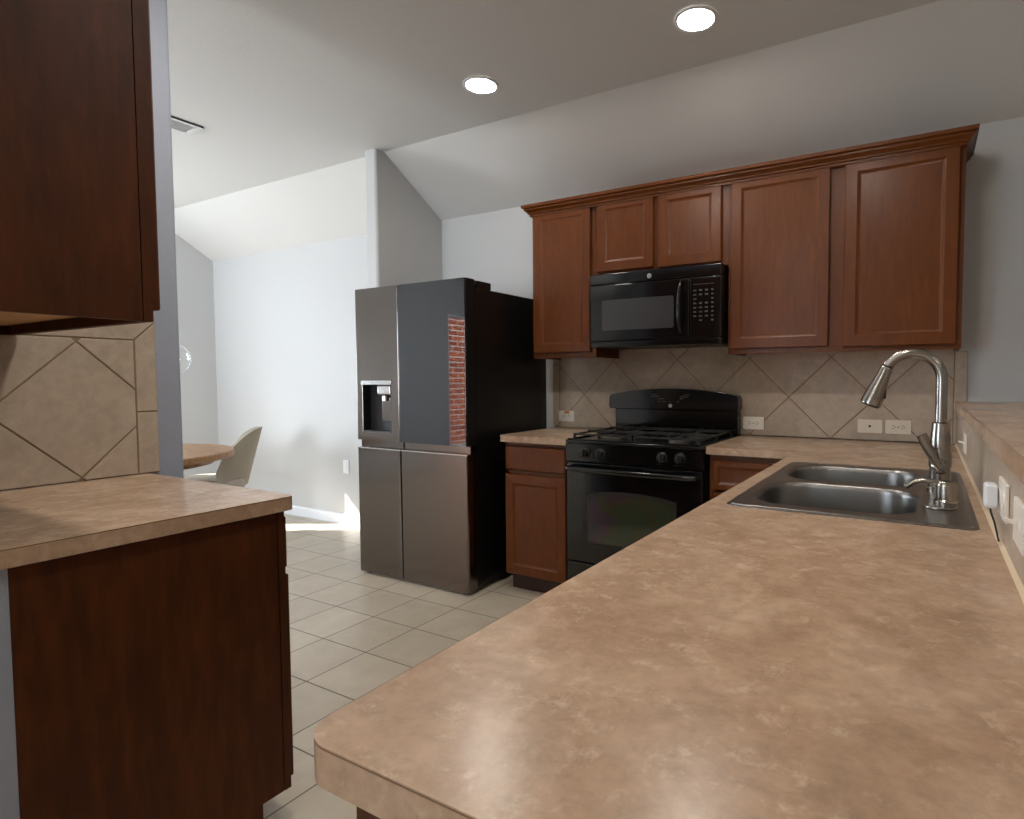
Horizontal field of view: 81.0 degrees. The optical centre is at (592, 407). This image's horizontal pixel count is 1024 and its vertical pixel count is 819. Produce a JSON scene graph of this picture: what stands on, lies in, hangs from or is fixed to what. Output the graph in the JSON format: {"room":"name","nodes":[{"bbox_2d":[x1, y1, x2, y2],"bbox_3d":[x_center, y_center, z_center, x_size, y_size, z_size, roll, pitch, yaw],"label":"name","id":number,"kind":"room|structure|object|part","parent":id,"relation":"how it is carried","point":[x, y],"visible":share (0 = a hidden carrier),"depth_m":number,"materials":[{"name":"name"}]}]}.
{"room":"kitchen","nodes":[
{"label":"kitchen","id":0,"kind":"room"},
{"bbox_2d":[0,569,19,818],"bbox_3d":[-1.508,-0.193,1.242,0.793,2.740,0.154,1,3,29],"label":"wall","id":1,"kind":"structure","parent":0,"point":[9,791],"depth_m":1.14,"materials":[{"name":"grey paint"}]},
{"bbox_2d":[5,0,183,490],"bbox_3d":[-1.733,-0.218,1.773,0.120,2.740,0.860,1,3,29],"label":"wall","id":2,"kind":"structure","parent":0,"point":[165,322],"depth_m":2.07,"materials":[{"name":"grey paint"}]},
{"bbox_2d":[0,0,159,334],"bbox_3d":[-1.404,-0.643,1.386,0.795,0.899,0.323,1,3,29],"label":"upper cabinet","id":3,"kind":"object","parent":2,"relation":"attached to","point":[79,234],"visible":1,"depth_m":1.21,"materials":[{"name":"brown wood"}]},
{"bbox_3d":[-1.414,-0.226,1.388,0.766,0.014,0.281,1,3,29],"label":"panel","id":4,"kind":"part","parent":3,"relation":"part of","materials":[{"name":"brown wood"}]},
{"bbox_3d":[-1.158,-0.654,1.421,0.378,0.859,0.020,1,3,29],"label":"door","id":5,"kind":"part","parent":3,"relation":"part of","materials":[{"name":"brown wood"}]},
{"bbox_2d":[0,322,159,490],"bbox_3d":[-1.670,-0.019,1.762,0.009,0.516,0.665,1,3,29],"label":"tile backsplash","id":6,"kind":"structure","parent":2,"relation":"attached to","point":[77,405],"depth_m":1.86,"materials":[{"name":"brown tile"}]},
{"bbox_2d":[175,234,218,475],"bbox_3d":[-5.492,-0.267,3.014,0.120,2.740,6.800,1,3,29],"label":"wall","id":7,"kind":"structure","parent":0,"point":[195,284],"depth_m":5.79,"materials":[{"name":"grey paint"}]},
{"bbox_2d":[365,149,441,287],"bbox_3d":[-1.312,-0.334,4.217,0.104,2.740,0.602,1,3,29],"label":"wall","id":8,"kind":"structure","parent":0,"point":[404,234],"depth_m":4.04,"materials":[{"name":"grey paint"}]},
{"bbox_2d":[263,514,544,818],"bbox_3d":[-1.455,1.248,0.815,9.375,0.100,7.040,1,3,29],"label":"floor","id":9,"kind":"structure","parent":0,"point":[354,630],"depth_m":2.97,"materials":[{"name":"tile"}]},
{"bbox_2d":[8,511,293,818],"bbox_3d":[-1.320,0.723,1.604,0.785,0.876,0.582,1,3,29],"label":"base cabinet","id":10,"kind":"object","parent":9,"relation":"on","point":[152,677],"visible":0.74,"depth_m":1.37,"materials":[{"name":"brown wood"}]},
{"bbox_2d":[0,473,291,569],"bbox_3d":[-1.322,0.267,1.562,0.803,0.038,0.625,1,3,29],"label":"countertop","id":11,"kind":"structure","parent":10,"relation":"on","point":[42,523],"depth_m":1.46,"materials":[{"name":"laminate"}]},
{"bbox_3d":[-1.192,0.665,1.829,0.785,0.784,0.019,1,3,29],"label":"frame","id":12,"kind":"part","parent":10,"relation":"part of","materials":[{"name":"brown wood"}]},
{"bbox_3d":[-1.017,0.371,1.740,0.370,0.140,0.020,1,3,29],"label":"drawer","id":13,"kind":"part","parent":10,"relation":"part of","materials":[{"name":"brown wood"}]},
{"bbox_3d":[-1.016,0.751,1.758,0.370,0.578,0.020,1,3,29],"label":"door","id":14,"kind":"part","parent":10,"relation":"part of","materials":[{"name":"brown wood"}]},
{"bbox_2d":[183,444,234,469],"bbox_3d":[-3.093,0.681,3.903,1.280,0.750,1.280,1,3,29],"label":"dining table","id":15,"kind":"object","parent":9,"relation":"on","point":[194,455],"visible":0.22,"depth_m":3.95,"materials":[{"name":"brown wood"}]},
{"bbox_2d":[184,426,261,486],"bbox_3d":[-2.884,0.593,4.601,0.585,0.864,0.536,-2,3,-27],"label":"dining chair","id":16,"kind":"object","parent":9,"relation":"on","point":[235,470],"visible":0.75,"depth_m":4.51,"materials":[{"name":"beige plastic"}]},
{"bbox_3d":[-2.939,0.582,4.572,0.460,0.085,0.470,-2,3,-27],"label":"seat","id":17,"kind":"part","parent":16,"relation":"part of","materials":[{"name":"beige fabric"}]},
{"bbox_3d":[-2.759,0.379,4.656,0.304,0.442,0.536,-2,3,-27],"label":"backrest","id":18,"kind":"part","parent":16,"relation":"part of","materials":[{"name":"beige plastic"}]},
{"bbox_2d":[356,806,379,818],"bbox_3d":[0.596,0.725,1.444,0.597,0.876,2.330,1,3,29],"label":"base cabinet","id":19,"kind":"object","parent":9,"relation":"on","point":[361,814],"visible":0.02,"depth_m":0.54,"materials":[{"name":"brown wood"}]},
{"bbox_3d":[0.364,0.670,1.572,0.021,0.776,2.330,1,3,29],"label":"frame","id":20,"kind":"part","parent":19,"relation":"part of","materials":[{"name":"brown wood"}]},
{"bbox_2d":[314,435,1023,818],"bbox_3d":[0.561,0.251,1.795,1.034,0.038,3.014,1,3,29],"label":"countertop","id":21,"kind":"structure","parent":19,"relation":"on","point":[727,661],"depth_m":0.61,"materials":[{"name":"stone"}]},
{"bbox_2d":[727,462,978,529],"bbox_3d":[0.781,0.319,1.744,0.542,0.182,0.872,1,3,29],"label":"sink","id":22,"kind":"object","parent":21,"relation":"in","point":[872,493],"visible":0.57,"depth_m":1.72,"materials":[{"name":"silver metal"}]},
{"bbox_3d":[0.648,0.327,1.582,0.404,0.182,0.367,1,3,29],"label":"bowl","id":23,"kind":"part","parent":22,"relation":"part of","materials":[{"name":"silver metal"}]},
{"bbox_3d":[0.843,0.310,1.929,0.404,0.182,0.344,1,3,29],"label":"bowl","id":24,"kind":"part","parent":22,"relation":"part of","materials":[{"name":"silver metal"}]},
{"bbox_2d":[904,478,958,503],"bbox_3d":[0.842,0.205,1.475,0.119,0.057,0.054,1,3,29],"label":"soap dispenser","id":25,"kind":"object","parent":22,"relation":"on","point":[945,490],"visible":1,"depth_m":1.45,"materials":[{"name":"silver metal"}]},
{"bbox_3d":[0.832,0.192,1.480,0.095,0.031,0.021,1,3,29],"label":"spout","id":26,"kind":"part","parent":25,"relation":"part of","materials":[{"name":"silver metal"}]},
{"bbox_2d":[861,348,957,510],"bbox_3d":[0.836,0.037,1.585,0.237,0.396,0.360,1,3,29],"label":"faucet","id":27,"kind":"object","parent":21,"relation":"on","point":[937,448],"visible":0.88,"depth_m":1.61,"materials":[{"name":"silver metal"}]},
{"bbox_3d":[0.922,0.126,1.607,0.078,0.113,0.032,1,3,29],"label":"lever","id":28,"kind":"part","parent":27,"relation":"part of","materials":[{"name":"silver metal"}]},
{"bbox_3d":[0.908,0.233,1.554,0.073,0.007,0.360,1,3,29],"label":"deck plate","id":29,"kind":"part","parent":27,"relation":"part of","materials":[{"name":"silver metal"}]},
{"bbox_2d":[355,277,545,593],"bbox_3d":[-0.902,0.153,3.887,0.910,1.796,0.808,1,3,29],"label":"refrigerator","id":30,"kind":"object","parent":9,"relation":"on","point":[446,368],"visible":0.91,"depth_m":3.52,"materials":[{"name":"black"}]},
{"bbox_3d":[-1.311,-0.264,3.682,0.380,0.941,0.074,1,3,29],"label":"door","id":31,"kind":"part","parent":30,"relation":"part of","materials":[{"name":"silver metal"}]},
{"bbox_3d":[-1.309,0.649,3.725,0.380,0.794,0.074,1,3,29],"label":"door","id":32,"kind":"part","parent":30,"relation":"part of","materials":[{"name":"silver metal"}]},
{"bbox_3d":[-1.309,0.229,3.706,0.372,0.046,0.015,1,3,29],"label":"pocket handle","id":33,"kind":"part","parent":30,"relation":"part of","materials":[{"name":"silver metal"}]},
{"bbox_3d":[-1.270,-0.088,3.661,0.120,0.097,0.054,1,3,29],"label":"dispenser spout","id":34,"kind":"part","parent":30,"relation":"part of","materials":[{"name":"silver metal"}]},
{"bbox_3d":[-0.931,-0.253,3.424,0.522,0.940,0.008,1,3,29],"label":"glass panel","id":35,"kind":"part","parent":30,"relation":"part of","materials":[{"name":"black mirror"}]},
{"bbox_3d":[-0.910,0.239,3.482,0.516,0.046,0.015,1,3,29],"label":"pocket handle","id":36,"kind":"part","parent":30,"relation":"part of","materials":[{"name":"silver metal"}]},
{"bbox_3d":[-0.909,0.659,3.501,0.524,0.794,0.074,1,3,29],"label":"door","id":37,"kind":"part","parent":30,"relation":"part of","materials":[{"name":"silver metal"}]},
{"bbox_3d":[-0.912,-0.255,3.458,0.524,0.941,0.074,1,3,29],"label":"door","id":38,"kind":"part","parent":30,"relation":"part of","materials":[{"name":"black metal"}]},
{"bbox_2d":[505,442,569,592],"bbox_3d":[-0.173,0.625,3.602,0.433,0.876,0.614,1,3,29],"label":"base cabinet","id":39,"kind":"object","parent":9,"relation":"on","point":[536,474],"visible":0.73,"depth_m":3.34,"materials":[{"name":"brown wood"}]},
{"bbox_3d":[-0.322,0.294,3.328,0.410,0.140,0.020,1,3,29],"label":"drawer","id":40,"kind":"part","parent":39,"relation":"part of","materials":[{"name":"brown wood"}]},
{"bbox_2d":[500,427,615,444],"bbox_3d":[-0.181,0.169,3.573,0.453,0.038,0.638,1,3,29],"label":"countertop","id":41,"kind":"structure","parent":39,"relation":"on","point":[557,435],"depth_m":3.37,"materials":[{"name":"stone"}]},
{"bbox_2d":[565,388,741,579],"bbox_3d":[0.323,0.490,3.259,0.806,1.176,0.714,1,3,29],"label":"gas range","id":42,"kind":"object","parent":9,"relation":"on","point":[626,483],"visible":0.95,"depth_m":3.08,"materials":[{"name":"black metal"}]},
{"bbox_3d":[0.203,0.922,3.036,0.760,0.177,0.037,1,3,29],"label":"storage drawer","id":43,"kind":"part","parent":42,"relation":"part of","materials":[{"name":"black metal"}]},
{"bbox_3d":[-0.044,0.238,3.093,0.052,0.052,0.037,1,3,29],"label":"knob","id":44,"kind":"part","parent":42,"relation":"part of","materials":[{"name":"black plastic"}]},
{"bbox_3d":[0.032,0.240,3.050,0.052,0.052,0.037,1,3,29],"label":"knob","id":45,"kind":"part","parent":42,"relation":"part of","materials":[{"name":"black plastic"}]},
{"bbox_3d":[0.118,0.160,3.236,0.110,0.016,0.110,1,3,29],"label":"burner","id":46,"kind":"part","parent":42,"relation":"part of","materials":[{"name":"grey metal"}]},
{"bbox_3d":[0.175,0.329,2.962,0.727,0.030,0.067,1,3,29],"label":"handle","id":47,"kind":"part","parent":42,"relation":"part of","materials":[{"name":"black metal"}]},
{"bbox_3d":[0.199,0.244,3.000,0.762,0.092,0.048,1,3,29],"label":"control panel","id":48,"kind":"part","parent":42,"relation":"part of","materials":[{"name":"black metal"}]},
{"bbox_3d":[0.202,0.562,3.018,0.760,0.530,0.039,1,3,29],"label":"oven door","id":49,"kind":"part","parent":42,"relation":"part of","materials":[{"name":"black glass"}]},
{"bbox_2d":[566,433,736,450],"bbox_3d":[0.336,0.173,3.241,0.764,0.024,0.608,1,3,29],"label":"cooktop","id":50,"kind":"object","parent":42,"relation":"in","point":[585,441],"depth_m":3.04,"materials":[{"name":"black metal"}]},
{"bbox_3d":[0.332,0.247,2.882,0.052,0.052,0.037,1,3,29],"label":"knob","id":51,"kind":"part","parent":42,"relation":"part of","materials":[{"name":"black plastic"}]},
{"bbox_3d":[0.446,0.168,3.052,0.110,0.016,0.110,1,3,29],"label":"burner","id":52,"kind":"part","parent":42,"relation":"part of","materials":[{"name":"grey metal"}]},
{"bbox_3d":[0.413,0.249,2.836,0.052,0.052,0.037,1,3,29],"label":"knob","id":53,"kind":"part","parent":42,"relation":"part of","materials":[{"name":"black plastic"}]},
{"bbox_2d":[710,454,781,499],"bbox_3d":[0.891,0.651,2.987,0.446,0.876,0.643,1,3,29],"label":"base cabinet","id":54,"kind":"object","parent":9,"relation":"on","point":[726,472],"visible":0.18,"depth_m":2.78,"materials":[{"name":"brown wood"}]},
{"bbox_3d":[0.731,0.540,2.747,0.357,0.262,0.020,1,3,29],"label":"drawer","id":55,"kind":"part","parent":54,"relation":"part of","materials":[{"name":"brown wood"}]},
{"bbox_3d":[0.731,0.325,2.737,0.357,0.141,0.020,1,3,29],"label":"drawer","id":56,"kind":"part","parent":54,"relation":"part of","materials":[{"name":"brown wood"}]},
{"bbox_2d":[167,0,1023,260],"bbox_3d":[-1.462,-1.462,0.687,9.375,0.652,7.040,1,3,29],"label":"ceiling","id":57,"kind":"structure","parent":0,"point":[289,97],"depth_m":2.95,"materials":[{"name":"grey paint"}]},
{"bbox_2d":[171,116,204,134],"bbox_3d":[-2.479,-1.661,3.432,0.184,0.010,0.350,1,3,29],"label":"ceiling vent","id":58,"kind":"object","parent":57,"relation":"in","point":[196,128],"visible":0.44,"depth_m":3.52,"materials":[{"name":"grey metal"}]},
{"bbox_2d":[463,76,498,94],"bbox_3d":[-0.572,-1.649,3.040,0.184,0.006,0.184,1,3,29],"label":"recessed light","id":59,"kind":"object","parent":57,"relation":"in","point":[482,85],"visible":1,"depth_m":3.03,"materials":[{"name":"white paint"}]},
{"bbox_2d":[674,5,717,32],"bbox_3d":[0.434,-1.625,2.486,0.184,0.006,0.184,1,3,29],"label":"recessed light","id":60,"kind":"object","parent":57,"relation":"in","point":[697,18],"visible":1,"depth_m":2.48,"materials":[{"name":"white paint"}]},
{"bbox_2d":[213,117,1023,515],"bbox_3d":[0.238,-0.153,3.768,9.375,2.412,0.120,1,3,29],"label":"wall","id":61,"kind":"structure","parent":0,"point":[285,321],"depth_m":5.04,"materials":[{"name":"grey paint"}]},
{"bbox_2d":[284,505,359,526],"bbox_3d":[-2.491,0.947,5.281,2.941,0.086,0.014,1,3,29],"label":"baseboard","id":62,"kind":"structure","parent":61,"relation":"attached to","point":[342,518],"depth_m":5.19,"materials":[{"name":"white paint"}]},
{"bbox_2d":[343,460,348,473],"bbox_3d":[-2.095,0.505,5.039,0.070,0.115,0.008,1,3,29],"label":"outlet","id":63,"kind":"object","parent":61,"relation":"attached to","point":[345,462],"visible":1,"depth_m":5.04,"materials":[{"name":"white paint"}]},
{"bbox_2d":[521,193,618,359],"bbox_3d":[-0.135,-0.764,3.661,0.490,0.926,0.360,1,3,29],"label":"upper cabinet","id":64,"kind":"object","parent":61,"relation":"attached to","point":[564,229],"visible":0.84,"depth_m":3.53,"materials":[{"name":"brown wood"}]},
{"bbox_3d":[-0.136,-1.195,3.641,0.490,0.064,0.360,1,3,29],"label":"crown molding","id":65,"kind":"part","parent":64,"relation":"part of","materials":[{"name":"brown wood"}]},
{"bbox_3d":[-0.184,-0.753,3.544,0.397,0.852,0.020,1,3,29],"label":"door","id":66,"kind":"part","parent":64,"relation":"part of","materials":[{"name":"brown wood"}]},
{"bbox_3d":[-0.168,-0.748,3.559,0.446,0.902,0.019,1,3,29],"label":"frame","id":67,"kind":"part","parent":64,"relation":"part of","materials":[{"name":"brown wood"}]},
{"bbox_2d":[591,169,728,274],"bbox_3d":[0.418,-0.982,3.339,0.781,0.464,0.360,1,3,29],"label":"upper cabinet","id":68,"kind":"object","parent":61,"relation":"attached to","point":[680,221],"visible":0.86,"depth_m":3.20,"materials":[{"name":"brown wood"}]},
{"bbox_3d":[0.180,-0.974,3.328,0.353,0.405,0.020,1,3,29],"label":"door","id":69,"kind":"part","parent":68,"relation":"part of","materials":[{"name":"brown wood"}]},
{"bbox_2d":[590,262,728,349],"bbox_3d":[0.398,-0.542,3.327,0.766,0.408,0.433,1,3,29],"label":"microwave","id":70,"kind":"object","parent":68,"relation":"attached to","point":[683,306],"visible":0.98,"depth_m":3.16,"materials":[{"name":"black"}]},
{"bbox_3d":[0.253,-0.524,3.245,0.593,0.312,0.040,1,3,29],"label":"door","id":71,"kind":"part","parent":70,"relation":"part of","materials":[{"name":"black glass"}]},
{"bbox_3d":[0.452,-0.523,3.080,0.023,0.276,0.054,1,3,29],"label":"handle","id":72,"kind":"part","parent":70,"relation":"part of","materials":[{"name":"black plastic"}]},
{"bbox_3d":[0.588,-0.516,3.057,0.170,0.312,0.040,1,3,29],"label":"control panel","id":73,"kind":"part","parent":70,"relation":"part of","materials":[{"name":"black plastic"}]},
{"bbox_3d":[0.340,-1.175,3.192,0.781,0.064,0.043,1,3,29],"label":"crown molding","id":74,"kind":"part","parent":68,"relation":"part of","materials":[{"name":"brown wood"}]},
{"bbox_3d":[0.514,-0.960,3.141,0.350,0.407,0.020,1,3,29],"label":"door","id":75,"kind":"part","parent":68,"relation":"part of","materials":[{"name":"brown wood"}]},
{"bbox_2d":[553,347,967,443],"bbox_3d":[0.762,-0.103,3.401,2.350,0.516,0.009,1,3,29],"label":"tile backsplash","id":76,"kind":"structure","parent":61,"relation":"attached to","point":[806,394],"depth_m":3.24,"materials":[{"name":"brown tile"}]},
{"bbox_2d":[559,410,573,420],"bbox_3d":[-0.173,0.058,3.924,0.115,0.070,0.009,1,3,29],"label":"outlet","id":77,"kind":"object","parent":76,"relation":"attached to","point":[563,415],"visible":1,"depth_m":3.92,"materials":[{"name":"white plastic"}]},
{"bbox_2d":[743,417,763,429],"bbox_3d":[0.901,0.089,3.321,0.115,0.070,0.009,1,3,29],"label":"outlet","id":78,"kind":"object","parent":76,"relation":"attached to","point":[748,422],"visible":1,"depth_m":3.32,"materials":[{"name":"white plastic"}]},
{"bbox_2d":[746,420,751,425],"bbox_3d":[0.881,0.088,3.329,0.033,0.029,0.003,1,3,29],"label":"receptacle","id":79,"kind":"object","parent":78,"relation":"attached to","point":[748,422],"depth_m":3.33,"materials":[{"name":"beige plastic"}]},
{"bbox_2d":[857,419,881,432],"bbox_3d":[1.418,0.097,3.031,0.115,0.070,0.008,1,3,29],"label":"wall plate","id":80,"kind":"object","parent":76,"relation":"attached to","point":[864,425],"visible":1,"depth_m":3.03,"materials":[{"name":"beige plastic"}]},
{"bbox_2d":[885,420,910,434],"bbox_3d":[1.530,0.100,2.967,0.115,0.070,0.009,1,3,29],"label":"outlet","id":81,"kind":"object","parent":76,"relation":"attached to","point":[891,426],"visible":1,"depth_m":2.97,"materials":[{"name":"beige plastic"}]},
{"bbox_2d":[890,424,896,429],"bbox_3d":[1.511,0.100,2.976,0.033,0.029,0.003,1,3,29],"label":"receptacle","id":82,"kind":"object","parent":81,"relation":"attached to","point":[892,426],"depth_m":2.97,"materials":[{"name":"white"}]},
{"bbox_2d":[899,424,906,429],"bbox_3d":[1.547,0.100,2.955,0.033,0.029,0.003,1,3,29],"label":"receptacle","id":83,"kind":"object","parent":81,"relation":"attached to","point":[901,426],"depth_m":2.95,"materials":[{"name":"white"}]},
{"bbox_2d":[726,123,979,355],"bbox_3d":[1.227,-0.732,2.896,1.074,0.926,0.360,1,3,29],"label":"upper cabinet","id":84,"kind":"object","parent":61,"relation":"attached to","point":[858,247],"visible":1,"depth_m":2.75,"materials":[{"name":"brown wood"}]},
{"bbox_3d":[0.917,-0.724,2.926,0.475,0.858,0.020,1,3,29],"label":"door","id":85,"kind":"part","parent":84,"relation":"part of","materials":[{"name":"brown wood"}]},
{"bbox_3d":[1.226,-1.163,2.876,1.074,0.064,0.360,1,3,29],"label":"crown molding","id":86,"kind":"part","parent":84,"relation":"part of","materials":[{"name":"brown wood"}]},
{"bbox_3d":[1.379,-0.708,2.667,0.457,0.858,0.020,1,3,29],"label":"door","id":87,"kind":"part","parent":84,"relation":"part of","materials":[{"name":"brown wood"}]},
{"bbox_3d":[1.072,0.617,1.509,0.127,1.083,3.060,1,3,29],"label":"wall","id":88,"kind":"structure","parent":0,"visible":0},
{"bbox_2d":[955,412,1023,603],"bbox_3d":[1.009,0.160,1.527,0.018,0.167,3.024,1,3,29],"label":"tile backsplash","id":89,"kind":"structure","parent":88,"relation":"attached to","point":[981,464],"depth_m":1.27,"materials":[{"name":"beige tile"}]},
{"bbox_2d":[958,433,966,453],"bbox_3d":[1.367,0.133,2.193,0.024,0.070,0.115,1,3,29],"label":"light switch","id":90,"kind":"object","parent":89,"relation":"attached to","point":[964,442],"visible":1,"depth_m":2.16,"materials":[{"name":"white plastic"}]},
{"bbox_3d":[1.375,0.133,2.188,0.006,0.070,0.115,1,3,29],"label":"plate","id":91,"kind":"part","parent":90,"relation":"part of","materials":[{"name":"white plastic"}]},
{"bbox_2d":[983,482,999,541],"bbox_3d":[0.762,0.199,1.133,0.027,0.109,0.040,1,3,29],"label":"plug adapter","id":92,"kind":"object","parent":89,"relation":"attached to","point":[990,489],"visible":1,"depth_m":1.12,"materials":[{"name":"white plastic"}]},
{"bbox_2d":[998,476,1009,523],"bbox_3d":[0.760,0.170,1.098,0.008,0.070,0.115,1,3,29],"label":"outlet","id":93,"kind":"object","parent":89,"relation":"attached to","point":[1004,487],"visible":0.94,"depth_m":1.07,"materials":[{"name":"white plastic"}]},
{"bbox_2d":[998,489,1000,504],"bbox_3d":[0.768,0.169,1.118,0.003,0.029,0.033,1,3,29],"label":"receptacle","id":94,"kind":"object","parent":93,"relation":"attached to","point":[999,490],"depth_m":1.11,"materials":[{"name":"white plastic"}]},
{"bbox_2d":[1000,492,1003,509],"bbox_3d":[0.747,0.171,1.081,0.003,0.029,0.033,1,3,29],"label":"receptacle","id":95,"kind":"object","parent":93,"relation":"attached to","point":[1001,493],"depth_m":1.08,"materials":[{"name":"white plastic"}]},
{"bbox_2d":[1003,496,1023,555],"bbox_3d":[0.645,0.179,0.909,0.024,0.070,0.115,1,3,29],"label":"light switch","id":96,"kind":"object","parent":89,"relation":"attached to","point":[1018,505],"visible":1,"depth_m":0.90,"materials":[{"name":"white plastic"}]},
{"bbox_3d":[0.653,0.179,0.905,0.006,0.070,0.115,1,3,29],"label":"plate","id":97,"kind":"part","parent":96,"relation":"part of","materials":[{"name":"white plastic"}]},
{"bbox_2d":[955,401,1023,484],"bbox_3d":[1.164,0.060,1.413,0.405,0.038,3.089,1,3,29],"label":"bar ledge","id":98,"kind":"object","parent":88,"relation":"on","point":[1000,425],"visible":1,"depth_m":1.42,"materials":[{"name":"stone"}]}
]}

